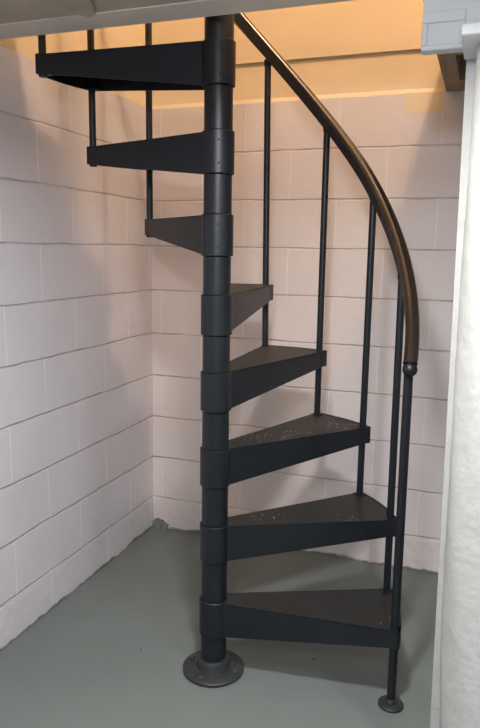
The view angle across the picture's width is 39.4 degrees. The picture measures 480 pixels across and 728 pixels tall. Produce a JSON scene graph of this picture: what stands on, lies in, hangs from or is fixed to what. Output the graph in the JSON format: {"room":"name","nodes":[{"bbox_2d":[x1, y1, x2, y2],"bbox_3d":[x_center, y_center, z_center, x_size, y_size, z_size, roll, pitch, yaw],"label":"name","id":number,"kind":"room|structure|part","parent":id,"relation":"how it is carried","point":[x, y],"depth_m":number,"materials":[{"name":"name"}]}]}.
{"room":"basement","nodes":[
{"label":"basement","id":0,"kind":"room"},
{"bbox_2d":[0,24,153,650],"bbox_3d":[-1.392,-0.964,0.572,0.200,4.400,5.664,4,10,20],"label":"wall","id":1,"kind":"structure","parent":0,"point":[76,360],"depth_m":2.53,"materials":[{"name":"white brick"}]},
{"bbox_2d":[45,0,94,16],"bbox_3d":[-0.547,-0.850,1.316,0.764,0.010,0.986,4,10,20],"label":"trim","id":2,"kind":"structure","parent":1,"relation":"attached to","point":[85,8],"depth_m":1.70,"materials":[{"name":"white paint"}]},
{"bbox_2d":[0,0,353,39],"bbox_3d":[-0.109,-1.012,1.721,1.436,0.192,0.113,4,10,20],"label":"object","id":3,"kind":"structure","parent":1,"relation":"attached to","point":[198,8],"depth_m":1.78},
{"bbox_2d":[0,0,195,23],"bbox_3d":[0.539,-0.694,-0.096,3.916,0.190,5.262,4,10,20],"label":"ceiling","id":4,"kind":"structure","parent":0,"point":[11,11],"depth_m":1.74,"materials":[{"name":"white paint"}]},
{"bbox_2d":[421,0,479,54],"bbox_3d":[0.610,-0.811,1.566,0.353,0.134,0.041,4,10,20],"label":"trim","id":5,"kind":"structure","parent":4,"relation":"attached to","point":[443,20],"depth_m":1.59,"materials":[{"name":"white paint"}]},
{"bbox_2d":[0,527,437,727],"bbox_3d":[0.507,1.410,0.262,4.316,0.120,5.664,4,10,20],"label":"floor","id":6,"kind":"structure","parent":0,"point":[112,653],"depth_m":2.26,"materials":[{"name":"grey paint"}]},
{"bbox_2d":[35,13,419,712],"bbox_3d":[-0.037,-0.648,2.162,1.210,3.283,0.734,2,10,7],"label":"spiral staircase","id":7,"kind":"structure","parent":6,"relation":"on","point":[351,617],"depth_m":2.12,"materials":[{"name":"black metal"}]},
{"bbox_3d":[-0.363,-0.870,1.975,0.548,0.123,0.004,4,10,18],"label":"plate","id":8,"kind":"part","parent":7,"relation":"part of","materials":[{"name":"black paint"}]},
{"bbox_3d":[-0.314,-0.649,2.124,0.512,0.123,0.202,4,10,20],"label":"plate","id":9,"kind":"part","parent":7,"relation":"part of","materials":[{"name":"black paint"}]},
{"bbox_3d":[-0.284,-0.892,2.112,0.550,0.123,0.004,9,12,38],"label":"plate","id":10,"kind":"part","parent":7,"relation":"part of","materials":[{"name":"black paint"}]},
{"bbox_3d":[-0.226,-0.430,2.244,0.004,0.123,0.549,-4,11,-26],"label":"plate","id":11,"kind":"part","parent":7,"relation":"part of","materials":[{"name":"black paint"}]},
{"bbox_3d":[0.043,-0.199,2.305,0.004,0.123,0.550,4,10,16],"label":"plate","id":12,"kind":"part","parent":7,"relation":"part of","materials":[{"name":"black paint"}]},
{"bbox_3d":[0.142,0.045,2.280,0.004,0.123,0.550,9,12,38],"label":"plate","id":13,"kind":"part","parent":7,"relation":"part of","materials":[{"name":"black paint"}]},
{"bbox_3d":[0.110,0.277,2.345,0.004,0.123,0.549,9,13,40],"label":"plate","id":14,"kind":"part","parent":7,"relation":"part of","materials":[{"name":"black paint"}]},
{"bbox_3d":[0.208,0.299,2.222,0.550,0.123,0.004,-4,11,-28],"label":"plate","id":15,"kind":"part","parent":7,"relation":"part of","materials":[{"name":"black paint"}]},
{"bbox_3d":[0.188,0.538,2.298,0.549,0.123,0.004,-4,11,-26],"label":"plate","id":16,"kind":"part","parent":7,"relation":"part of","materials":[{"name":"black paint"}]},
{"bbox_3d":[0.206,0.836,2.071,0.550,0.123,0.004,4,10,16],"label":"plate","id":17,"kind":"part","parent":7,"relation":"part of","materials":[{"name":"black paint"}]},
{"bbox_3d":[0.231,0.564,2.147,0.550,0.123,0.004,0,10,-6],"label":"plate","id":18,"kind":"part","parent":7,"relation":"part of","materials":[{"name":"black paint"}]},
{"bbox_3d":[0.225,0.809,2.227,0.549,0.123,0.004,0,10,-4],"label":"plate","id":19,"kind":"part","parent":7,"relation":"part of","materials":[{"name":"black paint"}]},
{"bbox_3d":[-0.026,-1.168,2.080,1.189,2.231,0.722,2,10,7],"label":"handrail","id":20,"kind":"part","parent":7,"relation":"part of","materials":[{"name":"brown metal"}]},
{"bbox_3d":[0.467,0.524,1.962,0.030,1.031,0.026,4,10,20],"label":"newel post","id":21,"kind":"part","parent":7,"relation":"part of","materials":[{"name":"black metal"}]},
{"bbox_2d":[430,59,475,727],"bbox_3d":[0.588,0.164,1.732,0.127,1.846,0.020,4,10,20],"label":"trim","id":22,"kind":"structure","parent":6,"relation":"on","point":[471,63],"depth_m":1.71,"materials":[{"name":"grey paint"}]},
{"bbox_2d":[439,43,479,727],"bbox_3d":[0.622,0.200,1.605,0.233,1.818,0.206,4,10,20],"label":"wall","id":23,"kind":"structure","parent":6,"relation":"on","point":[460,617],"depth_m":1.58,"materials":[{"name":"white paint"}]},
{"bbox_2d":[461,22,479,59],"bbox_3d":[0.617,-0.710,1.456,0.252,0.024,0.199,4,10,20],"label":"trim","id":24,"kind":"structure","parent":23,"relation":"on","point":[470,32],"depth_m":1.43,"materials":[{"name":"white paint"}]},
{"bbox_2d":[152,0,464,573],"bbox_3d":[1.475,-1.234,2.415,3.916,4.400,0.203,4,10,20],"label":"wall","id":25,"kind":"structure","parent":0,"point":[415,158],"depth_m":2.87,"materials":[{"name":"white brick"}]},
{"bbox_2d":[152,518,168,529],"bbox_3d":[-0.394,0.791,3.320,0.085,0.048,0.019,4,10,20],"label":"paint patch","id":26,"kind":"structure","parent":25,"relation":"attached to","point":[157,522],"depth_m":3.32,"materials":[{"name":"grey paint"}]},
{"bbox_2d":[152,52,445,108],"bbox_3d":[0.242,-1.190,2.879,1.294,0.150,0.200,4,10,20],"label":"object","id":27,"kind":"structure","parent":25,"relation":"on","point":[409,72],"depth_m":2.72,"materials":[{"name":"beige paint"}]},
{"bbox_2d":[236,50,420,66],"bbox_3d":[0.245,-1.270,2.871,1.294,0.011,0.188,4,10,20],"label":"trim","id":28,"kind":"structure","parent":25,"relation":"attached to","point":[410,51],"depth_m":2.71,"materials":[{"name":"beige paint"}]},
{"bbox_2d":[404,91,444,113],"bbox_3d":[0.722,-1.023,2.621,0.151,0.076,0.001,4,10,20],"label":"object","id":29,"kind":"structure","parent":25,"relation":"attached to","point":[422,102],"depth_m":2.62,"materials":[{"name":"beige paint"}]},
{"bbox_2d":[423,0,450,91],"bbox_3d":[0.625,-1.063,2.076,0.017,0.189,1.060,4,10,20],"label":"trim","id":30,"kind":"structure","parent":25,"relation":"attached to","point":[440,56],"depth_m":2.30,"materials":[{"name":"brown wood"}]},
{"bbox_2d":[443,53,460,91],"bbox_3d":[0.651,-1.061,2.067,0.037,0.190,1.062,4,10,20],"label":"beam","id":31,"kind":"structure","parent":25,"relation":"attached to","point":[452,61],"depth_m":2.29,"materials":[{"name":"brown wood"}]},
{"bbox_2d":[455,52,465,90],"bbox_3d":[0.718,-1.055,2.044,0.104,0.189,1.062,4,10,20],"label":"trim","id":32,"kind":"structure","parent":25,"relation":"attached to","point":[463,61],"depth_m":2.40,"materials":[{"name":"brown wood"}]}
]}

